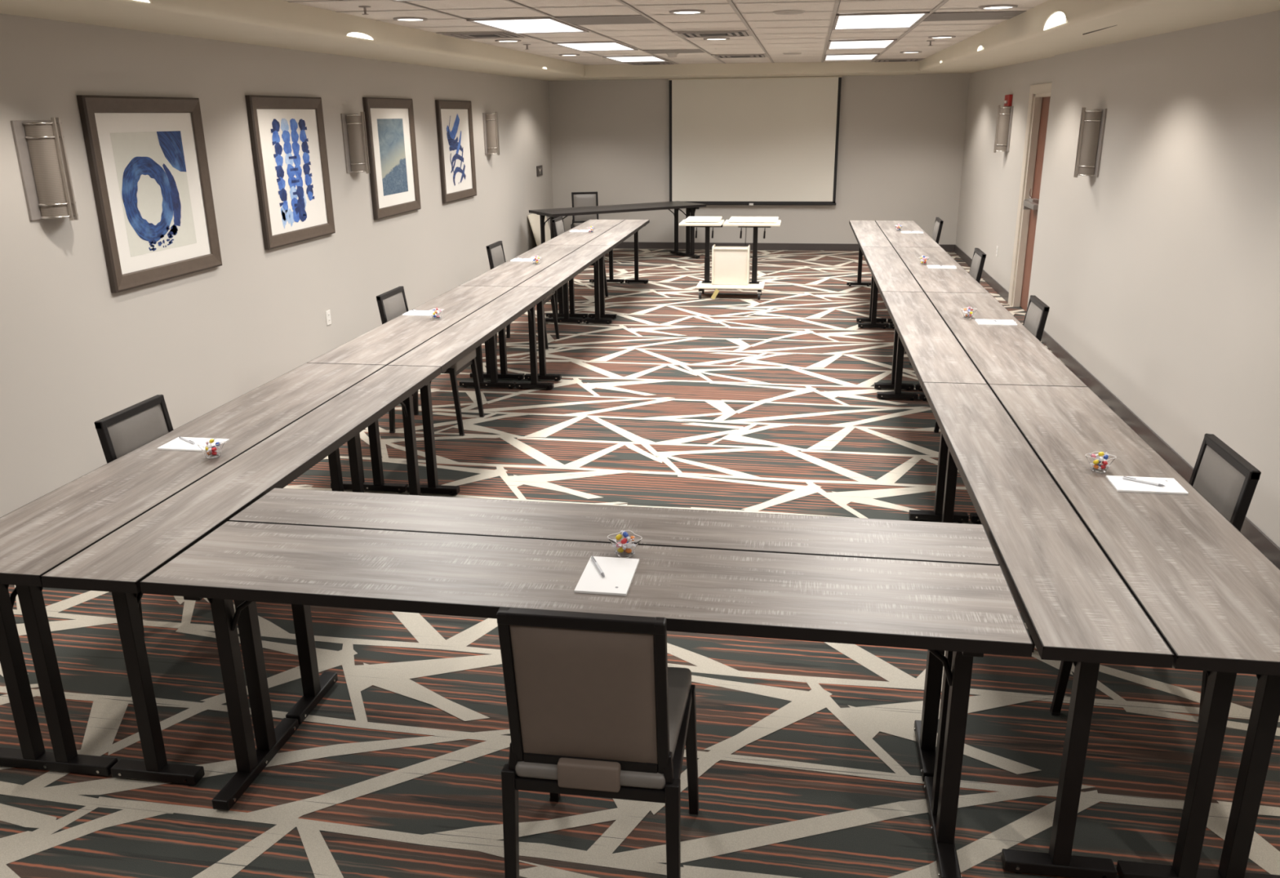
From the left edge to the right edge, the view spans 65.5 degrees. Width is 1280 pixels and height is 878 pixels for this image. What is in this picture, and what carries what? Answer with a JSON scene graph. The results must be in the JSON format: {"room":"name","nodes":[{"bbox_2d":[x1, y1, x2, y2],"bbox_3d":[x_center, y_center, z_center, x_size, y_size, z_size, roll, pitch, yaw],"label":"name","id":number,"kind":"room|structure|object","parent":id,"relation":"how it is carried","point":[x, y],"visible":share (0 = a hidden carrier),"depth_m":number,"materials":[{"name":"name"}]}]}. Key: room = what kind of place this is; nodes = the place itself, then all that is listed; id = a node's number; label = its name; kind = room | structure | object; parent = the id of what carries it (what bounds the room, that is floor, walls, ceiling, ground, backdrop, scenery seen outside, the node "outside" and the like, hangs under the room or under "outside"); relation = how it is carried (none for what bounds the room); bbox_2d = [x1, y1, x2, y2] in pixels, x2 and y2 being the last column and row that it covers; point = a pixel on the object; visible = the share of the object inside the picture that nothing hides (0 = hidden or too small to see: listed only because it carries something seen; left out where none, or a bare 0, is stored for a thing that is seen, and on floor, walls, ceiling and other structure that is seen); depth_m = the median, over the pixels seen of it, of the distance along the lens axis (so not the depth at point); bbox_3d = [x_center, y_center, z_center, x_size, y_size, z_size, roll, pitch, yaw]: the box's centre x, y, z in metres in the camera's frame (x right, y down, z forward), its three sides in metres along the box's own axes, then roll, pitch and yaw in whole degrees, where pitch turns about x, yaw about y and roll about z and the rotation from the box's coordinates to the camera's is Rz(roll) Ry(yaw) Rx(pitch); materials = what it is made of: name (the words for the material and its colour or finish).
{"room":"conference room","nodes":[
{"label":"conference room","id":0,"kind":"room"},
{"bbox_2d":[0,13,553,517],"bbox_3d":[-2.750,-1.592,6.767,0.120,2.750,17.200,2,18,9],"label":"wall","id":1,"kind":"structure","parent":0,"point":[75,353],"depth_m":6.41,"materials":[{"name":"paint"}]},
{"bbox_2d":[10,117,78,220],"bbox_3d":[-2.917,-1.342,4.958,0.130,0.494,0.310,2,18,9],"label":"wall sconce","id":2,"kind":"object","parent":1,"relation":"attached to","point":[40,146],"visible":1,"depth_m":4.89,"materials":[{"name":"metal"}]},
{"bbox_2d":[76,94,222,293],"bbox_3d":[-2.821,-1.458,5.825,0.038,1.032,1.058,2,18,9],"label":"framed picture","id":3,"kind":"object","parent":1,"relation":"attached to","point":[142,155],"visible":1,"depth_m":5.75,"materials":[{"name":"paper"}]},
{"bbox_2d":[244,94,335,249],"bbox_3d":[-2.558,-1.991,7.369,0.038,1.034,1.053,2,18,9],"label":"framed picture","id":4,"kind":"object","parent":1,"relation":"attached to","point":[285,137],"visible":1,"depth_m":7.31,"materials":[{"name":"paper"}]},
{"bbox_2d":[0,0,596,80],"bbox_3d":[-2.327,-2.650,6.348,0.864,0.187,17.200,2,18,9],"label":"ceiling soffit","id":5,"kind":"structure","parent":1,"relation":"attached to","point":[282,24],"depth_m":6.06,"materials":[{"name":"paint"}]},
{"bbox_2d":[325,309,331,324],"bbox_3d":[-2.512,-0.979,8.025,0.008,0.116,0.072,2,18,9],"label":"power outlet","id":6,"kind":"object","parent":1,"relation":"attached to","point":[327,312],"visible":1,"depth_m":8.02,"materials":[{"name":"white plastic"}]},
{"bbox_2d":[340,111,369,173],"bbox_3d":[-2.348,-2.472,8.307,0.130,0.494,0.310,2,18,9],"label":"wall sconce","id":7,"kind":"object","parent":1,"relation":"attached to","point":[353,125],"visible":1,"depth_m":8.24,"materials":[{"name":"silver metal"}]},
{"bbox_2d":[346,31,374,39],"bbox_3d":[-1.845,-2.670,6.579,0.012,0.037,0.448,2,18,9],"label":"recessed light","id":8,"kind":"object","parent":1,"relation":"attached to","point":[358,34],"visible":1,"depth_m":6.56,"materials":[{"name":"white"}]},
{"bbox_2d":[362,97,421,219],"bbox_3d":[-2.258,-2.588,9.134,0.038,1.025,1.058,2,18,9],"label":"framed picture","id":9,"kind":"object","parent":1,"relation":"attached to","point":[388,128],"visible":1,"depth_m":9.09,"materials":[{"name":"paper"}]},
{"bbox_2d":[377,118,408,195],"bbox_3d":[-2.264,-2.591,9.127,0.001,0.660,0.585,2,18,9],"label":"print","id":10,"kind":"object","parent":9,"relation":"attached to","point":[391,138],"depth_m":9.12},
{"bbox_2d":[435,99,476,203],"bbox_3d":[-1.979,-3.126,10.781,0.038,1.029,1.058,2,18,9],"label":"framed picture","id":11,"kind":"object","parent":1,"relation":"attached to","point":[453,122],"visible":1,"depth_m":10.74,"materials":[{"name":"paper"}]},
{"bbox_2d":[482,111,499,155],"bbox_3d":[-1.750,-3.632,11.833,0.130,0.494,0.310,2,18,9],"label":"wall sconce","id":12,"kind":"object","parent":1,"relation":"attached to","point":[491,129],"visible":1,"depth_m":11.76,"materials":[{"name":"silver metal"}]},
{"bbox_2d":[536,164,542,176],"bbox_3d":[-1.432,-3.825,14.189,0.014,0.140,0.300,2,18,9],"label":"wall sign","id":13,"kind":"object","parent":1,"relation":"attached to","point":[539,168],"visible":1,"depth_m":14.15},
{"bbox_2d":[0,248,1279,877],"bbox_3d":[0.416,-0.162,6.698,6.464,0.002,17.400,2,18,9],"label":"floor","id":14,"kind":"structure","parent":0,"point":[808,762],"depth_m":3.41,"materials":[{"name":"carpet"}]},
{"bbox_2d":[93,394,234,636],"bbox_3d":[-1.714,0.307,3.920,0.514,0.883,0.440,2,18,9],"label":"banquet chair","id":15,"kind":"object","parent":14,"relation":"on","point":[120,433],"visible":0.23,"depth_m":3.81,"materials":[{"name":"black metal"}]},
{"bbox_2d":[0,362,386,776],"bbox_3d":[-1.676,0.345,4.027,0.430,0.740,2.435,2,18,8],"label":"folding table","id":16,"kind":"object","parent":14,"relation":"on","point":[45,532],"visible":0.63,"depth_m":3.19,"materials":[{"name":"grey wood"}]},
{"bbox_2d":[157,436,229,451],"bbox_3d":[-1.714,0.020,3.820,0.215,0.006,0.138,2,18,9],"label":"notepad","id":17,"kind":"object","parent":16,"relation":"on","point":[179,444],"visible":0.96,"depth_m":3.81,"materials":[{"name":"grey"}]},
{"bbox_2d":[196,438,225,458],"bbox_3d":[-1.582,0.040,3.676,0.080,0.054,0.080,13,22,35],"label":"bowl","id":18,"kind":"object","parent":16,"relation":"on","point":[210,452],"visible":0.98,"depth_m":3.66,"materials":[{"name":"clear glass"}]},
{"bbox_2d":[40,364,441,785],"bbox_3d":[-1.317,0.359,3.970,0.286,0.740,2.435,2,18,8],"label":"folding table","id":19,"kind":"object","parent":14,"relation":"on","point":[117,563],"visible":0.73,"depth_m":3.14,"materials":[{"name":"grey wood"}]},
{"bbox_2d":[307,285,515,493],"bbox_3d":[-1.308,-0.402,6.308,0.430,0.740,2.415,2,18,8],"label":"folding table","id":20,"kind":"object","parent":14,"relation":"on","point":[384,344],"visible":0.55,"depth_m":5.78,"materials":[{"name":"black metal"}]},
{"bbox_2d":[402,310,431,315],"bbox_3d":[-1.383,-0.800,6.325,0.215,0.006,0.138,2,18,9],"label":"notepad","id":21,"kind":"object","parent":20,"relation":"on","point":[425,313],"visible":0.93,"depth_m":6.30,"materials":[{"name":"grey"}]},
{"bbox_2d":[428,308,444,319],"bbox_3d":[-1.258,-0.771,6.154,0.080,0.054,0.080,6,19,19],"label":"bowl","id":22,"kind":"object","parent":20,"relation":"on","point":[437,314],"visible":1,"depth_m":6.13,"materials":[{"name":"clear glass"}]},
{"bbox_2d":[376,285,484,435],"bbox_3d":[-1.345,-0.513,6.423,0.514,0.883,0.440,2,18,9],"label":"banquet chair","id":23,"kind":"object","parent":14,"relation":"on","point":[392,304],"visible":0.38,"depth_m":6.34,"materials":[{"name":"black metal"}]},
{"bbox_2d":[387,286,554,495],"bbox_3d":[-0.949,-0.388,6.252,0.286,0.740,2.415,2,18,8],"label":"folding table","id":24,"kind":"object","parent":14,"relation":"on","point":[449,346],"visible":0.81,"depth_m":5.67,"materials":[{"name":"wood"}]},
{"bbox_2d":[459,244,583,379],"bbox_3d":[-0.939,-1.150,8.590,0.430,0.740,2.434,2,18,8],"label":"folding table","id":25,"kind":"object","parent":14,"relation":"on","point":[508,273],"visible":0.58,"depth_m":8.07,"materials":[{"name":"wood"}]},
{"bbox_2d":[486,240,559,349],"bbox_3d":[-1.023,-1.272,8.742,0.514,0.883,0.440,2,18,9],"label":"banquet chair","id":26,"kind":"object","parent":14,"relation":"on","point":[495,253],"visible":0.26,"depth_m":8.69,"materials":[{"name":"black metal"}]},
{"bbox_2d":[527,213,551,245],"bbox_3d":[-1.375,-2.889,14.103,0.192,0.640,0.840,2,18,9],"label":"board","id":27,"kind":"object","parent":14,"relation":"on","point":[534,219],"visible":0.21,"depth_m":13.89,"materials":[{"name":"laminate"}]},
{"bbox_2d":[516,244,613,381],"bbox_3d":[-0.580,-1.136,8.533,0.286,0.740,2.434,2,18,8],"label":"folding table","id":28,"kind":"object","parent":14,"relation":"on","point":[556,275],"visible":0.89,"depth_m":8.05,"materials":[{"name":"wood"}]},
{"bbox_2d":[551,216,608,302],"bbox_3d":[-0.648,-1.957,10.831,0.514,0.883,0.440,2,18,9],"label":"banquet chair","id":29,"kind":"object","parent":14,"relation":"on","point":[557,223],"visible":0.2,"depth_m":10.76,"materials":[{"name":"fabric"}]},
{"bbox_2d":[540,219,624,318],"bbox_3d":[-0.569,-1.901,10.882,0.430,0.740,2.439,2,18,8],"label":"folding table","id":30,"kind":"object","parent":14,"relation":"on","point":[567,237],"visible":0.64,"depth_m":10.26,"materials":[{"name":"wood"}]},
{"bbox_2d":[570,191,599,228],"bbox_3d":[-0.756,-3.063,14.231,0.440,0.883,0.514,-3,18,-8],"label":"banquet chair","id":31,"kind":"object","parent":14,"relation":"on","point":[578,198],"visible":0.54,"depth_m":14.33,"materials":[{"name":"fabric"}]},
{"bbox_2d":[139,520,1033,877],"bbox_3d":[-0.178,0.719,2.825,2.305,0.740,0.430,2,18,9],"label":"folding table","id":32,"kind":"object","parent":14,"relation":"on","point":[966,611],"visible":1,"depth_m":2.67,"materials":[{"name":"grey wood"}]},
{"bbox_2d":[573,555,639,595],"bbox_3d":[-0.087,0.368,2.692,0.138,0.006,0.215,2,18,9],"label":"notepad","id":33,"kind":"object","parent":32,"relation":"on","point":[619,572],"visible":0.99,"depth_m":2.67,"materials":[{"name":"white paper"}]},
{"bbox_2d":[591,555,604,577],"bbox_3d":[-0.114,0.350,2.723,0.009,0.010,0.130,-6,19,-16],"label":"ballpoint pen","id":34,"kind":"object","parent":33,"relation":"on","point":[594,561],"visible":1,"depth_m":2.72,"materials":[{"name":"plastic"}]},
{"bbox_2d":[607,529,642,557],"bbox_3d":[-0.043,0.302,2.814,0.080,0.054,0.080,-13,22,-34],"label":"bowl","id":35,"kind":"object","parent":32,"relation":"on","point":[628,549],"visible":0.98,"depth_m":2.80,"materials":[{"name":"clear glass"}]},
{"bbox_2d":[496,606,698,877],"bbox_3d":[-0.089,0.732,2.555,0.440,0.883,0.514,2,18,8],"label":"banquet chair","id":36,"kind":"object","parent":14,"relation":"on","point":[596,707],"visible":1,"depth_m":2.29,"materials":[{"name":"fabric"}]},
{"bbox_2d":[528,200,688,255],"bbox_3d":[-0.387,-2.849,13.786,2.360,0.740,0.286,-11,21,-29],"label":"folding table","id":37,"kind":"object","parent":14,"relation":"on","point":[676,211],"visible":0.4,"depth_m":13.74,"materials":[{"name":"metal"}]},
{"bbox_2d":[227,487,999,781],"bbox_3d":[-0.120,0.607,3.166,2.305,0.740,0.286,2,18,9],"label":"folding table","id":38,"kind":"object","parent":14,"relation":"on","point":[844,536],"visible":0.72,"depth_m":3.04,"materials":[{"name":"grey wood"}]},
{"bbox_2d":[584,219,649,319],"bbox_3d":[-0.210,-1.887,10.826,0.286,0.740,2.439,2,18,8],"label":"folding table","id":39,"kind":"object","parent":14,"relation":"on","point":[615,236],"visible":0.9,"depth_m":10.38,"materials":[{"name":"wood"}]},
{"bbox_2d":[537,202,706,258],"bbox_3d":[-0.202,-2.754,13.488,2.360,0.740,0.430,-11,21,-29],"label":"folding table","id":40,"kind":"object","parent":14,"relation":"on","point":[691,207],"visible":0.66,"depth_m":13.43,"materials":[{"name":"laminate"}]},
{"bbox_2d":[679,216,781,299],"bbox_3d":[0.995,-2.016,11.049,1.096,0.823,0.712,2,18,9],"label":"cart","id":41,"kind":"object","parent":14,"relation":"on","point":[731,264],"visible":1,"depth_m":10.89,"materials":[{"name":"plastic"}]},
{"bbox_2d":[679,219,724,226],"bbox_3d":[0.686,-2.398,11.036,0.462,0.026,0.440,2,18,9],"label":"countertop","id":42,"kind":"structure","parent":41,"relation":"on","point":[682,224],"depth_m":10.85,"materials":[{"name":"plastic"}]},
{"bbox_2d":[684,216,722,222],"bbox_3d":[0.709,-2.448,11.101,0.382,0.029,0.440,2,18,9],"label":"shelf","id":43,"kind":"object","parent":41,"relation":"attached to","point":[690,219],"depth_m":10.99,"materials":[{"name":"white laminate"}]},
{"bbox_2d":[723,219,781,226],"bbox_3d":[1.237,-2.377,10.950,0.614,0.026,0.440,2,18,9],"label":"countertop","id":44,"kind":"structure","parent":41,"relation":"on","point":[726,224],"depth_m":10.76,"materials":[{"name":"plastic"}]},
{"bbox_2d":[728,216,778,222],"bbox_3d":[1.260,-2.426,11.015,0.534,0.029,0.440,2,18,9],"label":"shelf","id":45,"kind":"object","parent":41,"relation":"attached to","point":[733,219],"depth_m":10.89,"materials":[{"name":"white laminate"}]},
{"bbox_2d":[846,220,892,323],"bbox_3d":[2.383,-1.800,10.463,0.286,0.740,2.401,2,18,8],"label":"folding table","id":46,"kind":"object","parent":14,"relation":"on","point":[866,233],"visible":0.82,"depth_m":10.19,"materials":[{"name":"wood"}]},
{"bbox_2d":[857,246,924,390],"bbox_3d":[2.014,-1.050,8.176,0.286,0.740,2.461,2,18,8],"label":"folding table","id":47,"kind":"object","parent":14,"relation":"on","point":[889,272],"visible":0.8,"depth_m":7.78,"materials":[{"name":"wood"}]},
{"bbox_2d":[875,220,941,323],"bbox_3d":[2.742,-1.785,10.406,0.430,0.740,2.401,2,18,8],"label":"folding table","id":48,"kind":"object","parent":14,"relation":"on","point":[896,238],"visible":0.25,"depth_m":10.00,"materials":[{"name":"wood"}]},
{"bbox_2d":[882,217,943,300],"bbox_3d":[2.830,-1.840,10.344,0.514,0.883,0.440,2,18,9],"label":"banquet chair","id":49,"kind":"object","parent":14,"relation":"on","point":[938,225],"visible":0.25,"depth_m":10.08,"materials":[{"name":"fabric"}]},
{"bbox_2d":[876,291,986,523],"bbox_3d":[1.639,-0.288,5.849,0.286,0.740,2.484,2,18,8],"label":"folding table","id":50,"kind":"object","parent":14,"relation":"on","point":[935,354],"visible":0.85,"depth_m":5.29,"materials":[{"name":"wood"}]},
{"bbox_2d":[889,246,989,391],"bbox_3d":[2.373,-1.036,8.119,0.430,0.740,2.461,2,18,8],"label":"folding table","id":51,"kind":"object","parent":14,"relation":"on","point":[958,279],"visible":0.41,"depth_m":7.67,"materials":[{"name":"wood"}]},
{"bbox_2d":[926,265,956,268],"bbox_3d":[2.411,-1.375,7.950,0.215,0.006,0.138,2,18,9],"label":"notepad","id":52,"kind":"object","parent":51,"relation":"on","point":[928,266],"visible":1,"depth_m":7.91,"materials":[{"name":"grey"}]},
{"bbox_2d":[904,247,986,364],"bbox_3d":[2.441,-1.068,7.987,0.514,0.883,0.440,2,18,9],"label":"banquet chair","id":53,"kind":"object","parent":14,"relation":"on","point":[979,257],"visible":0.15,"depth_m":7.75,"materials":[{"name":"black metal"}]},
{"bbox_2d":[933,294,1049,432],"bbox_3d":[2.074,-0.389,5.916,0.514,0.883,0.440,2,18,9],"label":"banquet chair","id":54,"kind":"object","parent":14,"relation":"on","point":[1037,312],"visible":0.15,"depth_m":5.70,"materials":[{"name":"black metal"}]},
{"bbox_2d":[919,292,1088,524],"bbox_3d":[1.998,-0.274,5.793,0.430,0.740,2.484,2,18,8],"label":"folding table","id":55,"kind":"object","parent":14,"relation":"on","point":[1002,354],"visible":0.41,"depth_m":5.27,"materials":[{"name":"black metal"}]},
{"bbox_2d":[960,306,977,318],"bbox_3d":[1.977,-0.756,5.988,0.080,0.054,0.080,15,23,39],"label":"bowl","id":56,"kind":"object","parent":55,"relation":"on","point":[966,313],"visible":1,"depth_m":5.97,"materials":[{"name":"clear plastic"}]},
{"bbox_2d":[974,319,1017,325],"bbox_3d":[2.092,-0.686,5.848,0.215,0.006,0.138,2,18,9],"label":"notepad","id":57,"kind":"object","parent":55,"relation":"on","point":[980,322],"visible":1,"depth_m":5.82,"materials":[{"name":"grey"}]},
{"bbox_2d":[922,382,1173,877],"bbox_3d":[1.267,0.468,3.543,0.286,0.740,2.418,2,18,8],"label":"folding table","id":58,"kind":"object","parent":14,"relation":"on","point":[1074,606],"visible":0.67,"depth_m":2.67,"materials":[{"name":"wood"}]},
{"bbox_2d":[988,384,1279,877],"bbox_3d":[1.626,0.482,3.487,0.430,0.740,2.418,2,18,8],"label":"folding table","id":59,"kind":"object","parent":14,"relation":"on","point":[1210,593],"visible":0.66,"depth_m":2.63,"materials":[{"name":"wood"}]},
{"bbox_2d":[1084,451,1116,472],"bbox_3d":[1.583,0.084,3.426,0.080,0.054,0.080,-11,21,-30],"label":"bowl","id":60,"kind":"object","parent":59,"relation":"on","point":[1097,465],"visible":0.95,"depth_m":3.41,"materials":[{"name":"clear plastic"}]},
{"bbox_2d":[1106,475,1188,494],"bbox_3d":[1.675,0.151,3.293,0.215,0.006,0.138,2,18,9],"label":"notepad","id":61,"kind":"object","parent":59,"relation":"on","point":[1171,486],"visible":1,"depth_m":3.28,"materials":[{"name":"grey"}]},
{"bbox_2d":[1122,475,1164,485],"bbox_3d":[1.671,0.141,3.298,0.130,0.010,0.008,14,23,37],"label":"ballpoint pen","id":62,"kind":"object","parent":61,"relation":"on","point":[1123,477],"visible":1,"depth_m":3.30,"materials":[{"name":"plastic"}]},
{"bbox_2d":[1028,433,1261,722],"bbox_3d":[1.662,0.449,3.361,0.514,0.883,0.440,2,18,9],"label":"banquet chair","id":63,"kind":"object","parent":14,"relation":"on","point":[1226,479],"visible":0.23,"depth_m":3.20,"materials":[{"name":"black metal"}]},
{"bbox_2d":[284,0,1048,65],"bbox_3d":[0.436,-2.644,5.881,6.364,0.172,17.200,2,18,9],"label":"ceiling","id":64,"kind":"structure","parent":0,"point":[808,33],"depth_m":7.17,"materials":[{"name":"tile"}]},
{"bbox_2d":[392,17,427,21],"bbox_3d":[-1.545,-2.823,6.692,0.230,0.010,0.230,2,18,9],"label":"recessed light","id":65,"kind":"object","parent":64,"relation":"in","point":[402,19],"visible":1,"depth_m":6.66,"materials":[{"name":"white"}]},
{"bbox_2d":[435,31,529,39],"bbox_3d":[-1.262,-3.272,8.063,0.600,0.012,0.600,2,18,9],"label":"ceiling vent","id":66,"kind":"object","parent":64,"relation":"in","point":[480,34],"visible":0.96,"depth_m":7.97,"materials":[{"name":"metal"}]},
{"bbox_2d":[494,39,520,42],"bbox_3d":[-1.153,-3.482,8.701,0.230,0.010,0.230,2,18,9],"label":"recessed light","id":67,"kind":"object","parent":64,"relation":"in","point":[498,40],"visible":1,"depth_m":8.64,"materials":[{"name":"white"}]},
{"bbox_2d":[466,17,588,34],"bbox_3d":[-0.786,-3.004,7.239,0.590,0.012,1.200,2,18,9],"label":"recessed light","id":68,"kind":"object","parent":64,"relation":"in","point":[517,25],"visible":0.99,"depth_m":7.17,"materials":[{"name":"white"}]},
{"bbox_2d":[551,40,638,51],"bbox_3d":[-0.406,-3.739,9.481,0.590,0.012,1.200,2,18,9],"label":"recessed light","id":69,"kind":"object","parent":64,"relation":"in","point":[600,46],"visible":0.99,"depth_m":9.42,"materials":[{"name":"white"}]},
{"bbox_2d":[559,42,633,50],"bbox_3d":[-0.406,-3.742,9.480,0.550,0.006,1.160,2,18,9],"label":"diffuser","id":70,"kind":"object","parent":69,"relation":"attached to","point":[575,46],"depth_m":9.46,"materials":[{"name":"white"}]},
{"bbox_2d":[555,14,653,25],"bbox_3d":[-0.228,-2.884,6.853,0.590,0.004,0.590,2,18,9],"label":"panel","id":71,"kind":"object","parent":64,"relation":"attached to","point":[630,19],"visible":1,"depth_m":6.82,"materials":[{"name":"tile"}]},
{"bbox_2d":[602,55,668,62],"bbox_3d":[-0.037,-4.452,11.658,0.590,0.012,1.200,2,18,9],"label":"recessed light","id":72,"kind":"object","parent":64,"relation":"in","point":[617,58],"visible":0.94,"depth_m":11.59,"materials":[{"name":"white"}]},
{"bbox_2d":[623,61,675,65],"bbox_3d":[0.142,-4.797,12.709,0.600,0.012,0.600,2,18,9],"label":"ceiling vent","id":73,"kind":"object","parent":64,"relation":"in","point":[664,62],"visible":0.98,"depth_m":12.60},
{"bbox_2d":[642,48,704,53],"bbox_3d":[0.364,-4.028,10.343,0.590,0.004,0.590,2,18,9],"label":"panel","id":74,"kind":"object","parent":64,"relation":"attached to","point":[680,51],"visible":0.86,"depth_m":10.28,"materials":[{"name":"tile"}]},
{"bbox_2d":[669,8,705,13],"bbox_3d":[0.298,-2.703,6.301,0.230,0.010,0.230,2,18,9],"label":"recessed light","id":75,"kind":"object","parent":64,"relation":"in","point":[686,11],"visible":1,"depth_m":6.26,"materials":[{"name":"white"}]},
{"bbox_2d":[672,29,752,37],"bbox_3d":[0.599,-3.277,8.055,0.600,0.012,0.600,2,18,9],"label":"ceiling vent","id":76,"kind":"object","parent":64,"relation":"in","point":[744,33],"visible":0.98,"depth_m":7.96,"materials":[{"name":"metal"}]},
{"bbox_2d":[711,53,768,57],"bbox_3d":[1.127,-4.298,11.170,0.600,0.012,0.600,2,18,9],"label":"ceiling vent","id":77,"kind":"object","parent":64,"relation":"in","point":[724,55],"visible":0.98,"depth_m":11.07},
{"bbox_2d":[772,9,805,14],"bbox_3d":[0.951,-2.723,6.354,0.210,0.012,0.210,2,18,9],"label":"ceiling speaker","id":78,"kind":"object","parent":64,"relation":"attached to","point":[784,11],"visible":1,"depth_m":6.31},
{"bbox_2d":[823,53,879,60],"bbox_3d":[2.427,-4.408,11.489,0.590,0.012,1.200,2,18,9],"label":"recessed light","id":79,"kind":"object","parent":64,"relation":"in","point":[869,55],"visible":0.99,"depth_m":11.42,"materials":[{"name":"white"}]},
{"bbox_2d":[825,54,875,60],"bbox_3d":[2.427,-4.411,11.488,0.550,0.006,1.160,2,18,9],"label":"diffuser","id":80,"kind":"object","parent":79,"relation":"attached to","point":[828,57],"depth_m":11.56,"materials":[{"name":"white"}]},
{"bbox_2d":[826,38,897,49],"bbox_3d":[2.066,-3.710,9.359,0.590,0.012,1.200,2,18,9],"label":"recessed light","id":81,"kind":"object","parent":64,"relation":"in","point":[852,43],"visible":1,"depth_m":9.29,"materials":[{"name":"white"}]},
{"bbox_2d":[831,11,929,30],"bbox_3d":[1.667,-2.939,7.004,0.590,0.012,1.200,2,18,9],"label":"recessed light","id":82,"kind":"object","parent":64,"relation":"in","point":[907,20],"visible":1,"depth_m":6.92,"materials":[{"name":"white"}]},
{"bbox_2d":[871,57,924,62],"bbox_3d":[3.175,-4.657,12.240,0.600,0.012,0.600,2,18,9],"label":"ceiling vent","id":83,"kind":"object","parent":64,"relation":"in","point":[907,59],"visible":0.98,"depth_m":12.11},
{"bbox_2d":[928,35,955,38],"bbox_3d":[2.583,-3.436,8.509,0.230,0.010,0.230,2,18,9],"label":"recessed light","id":84,"kind":"object","parent":64,"relation":"in","point":[944,36],"visible":1,"depth_m":8.46,"materials":[{"name":"white"}]},
{"bbox_2d":[922,10,1026,21],"bbox_3d":[2.233,-2.840,6.685,0.590,0.004,0.590,2,18,9],"label":"panel","id":85,"kind":"object","parent":64,"relation":"attached to","point":[972,15],"visible":1,"depth_m":6.64,"materials":[{"name":"tile"}]},
{"bbox_2d":[978,4,1017,9],"bbox_3d":[2.194,-2.645,6.095,0.230,0.010,0.230,2,18,9],"label":"recessed light","id":86,"kind":"object","parent":64,"relation":"in","point":[998,6],"visible":1,"depth_m":6.06,"materials":[{"name":"white"}]},
{"bbox_2d":[548,72,970,244],"bbox_3d":[1.769,-4.131,14.399,6.484,2.750,0.120,2,18,9],"label":"wall","id":87,"kind":"structure","parent":0,"point":[901,138],"depth_m":14.38,"materials":[{"name":"paint"}]},
{"bbox_2d":[581,61,923,79],"bbox_3d":[1.501,-5.010,13.426,4.420,0.210,1.250,2,18,9],"label":"ceiling soffit","id":88,"kind":"structure","parent":87,"relation":"attached to","point":[711,70],"depth_m":12.94,"materials":[{"name":"paint"}]},
{"bbox_2d":[668,75,841,204],"bbox_3d":[1.617,-4.247,14.258,2.430,1.750,0.109,2,18,9],"label":"projection screen","id":89,"kind":"object","parent":87,"relation":"attached to","point":[774,140],"visible":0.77,"depth_m":14.23,"materials":[{"name":"fabric"}]},
{"bbox_2d":[614,241,955,251],"bbox_3d":[1.614,-2.859,14.772,5.922,0.103,0.012,2,18,9],"label":"baseboard","id":90,"kind":"structure","parent":87,"relation":"attached to","point":[626,245],"depth_m":14.72,"materials":[{"name":"rubber"}]},
{"bbox_2d":[955,9,1279,547],"bbox_3d":[3.274,-1.355,5.822,0.358,2.750,17.200,2,18,9],"label":"wall","id":91,"kind":"structure","parent":0,"point":[1157,272],"depth_m":5.88,"materials":[{"name":"paint"}]},
{"bbox_2d":[954,244,1008,302],"bbox_3d":[4.203,-2.110,12.378,0.012,0.103,4.140,2,18,9],"label":"baseboard","id":92,"kind":"structure","parent":91,"relation":"attached to","point":[985,276],"depth_m":11.60,"materials":[{"name":"rubber"}]},
{"bbox_2d":[993,105,1013,152],"bbox_3d":[3.954,-3.381,10.852,0.130,0.494,0.310,2,18,9],"label":"wall sconce","id":93,"kind":"object","parent":91,"relation":"attached to","point":[1004,117],"visible":1,"depth_m":10.78,"materials":[{"name":"silver metal"}]},
{"bbox_2d":[1004,94,1013,106],"bbox_3d":[4.003,-3.684,10.830,0.050,0.120,0.260,2,18,9],"label":"fire alarm","id":94,"kind":"object","parent":91,"relation":"attached to","point":[1008,98],"visible":1,"depth_m":10.73,"materials":[{"name":"red plastic"}]},
{"bbox_2d":[1008,82,1052,306],"bbox_3d":[3.803,-2.276,9.583,0.086,2.160,1.109,2,18,9],"label":"trim","id":95,"kind":"structure","parent":91,"relation":"attached to","point":[1037,91],"depth_m":9.92,"materials":[{"name":"paint"}]},
{"bbox_2d":[1020,96,1050,311],"bbox_3d":[3.807,-2.218,9.553,0.158,2.052,0.940,2,18,9],"label":"door","id":96,"kind":"structure","parent":91,"relation":"in","point":[1031,203],"depth_m":9.74,"materials":[{"name":"brown wood"}]},
{"bbox_2d":[1041,9,1066,31],"bbox_3d":[2.331,-2.363,5.599,0.012,0.083,0.598,2,18,9],"label":"recessed light","id":97,"kind":"object","parent":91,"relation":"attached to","point":[1058,18],"visible":1,"depth_m":5.57,"materials":[{"name":"white"}]},
{"bbox_2d":[1073,106,1106,177],"bbox_3d":[3.294,-2.180,7.318,0.130,0.494,0.310,2,18,9],"label":"wall sconce","id":98,"kind":"object","parent":91,"relation":"attached to","point":[1092,122],"visible":1,"depth_m":7.25,"materials":[{"name":"silver metal"}]},
{"bbox_2d":[919,0,1279,73],"bbox_3d":[2.793,-2.391,5.564,0.908,0.310,17.200,2,18,9],"label":"trim","id":99,"kind":"structure","parent":91,"relation":"attached to","point":[1020,38],"depth_m":5.84,"materials":[{"name":"paint"}]},
{"bbox_2d":[1040,330,1279,568],"bbox_3d":[2.688,0.704,3.793,0.012,0.103,11.940,2,18,9],"label":"baseboard","id":100,"kind":"structure","parent":91,"relation":"attached to","point":[1255,535],"depth_m":6.03,"materials":[{"name":"rubber"}]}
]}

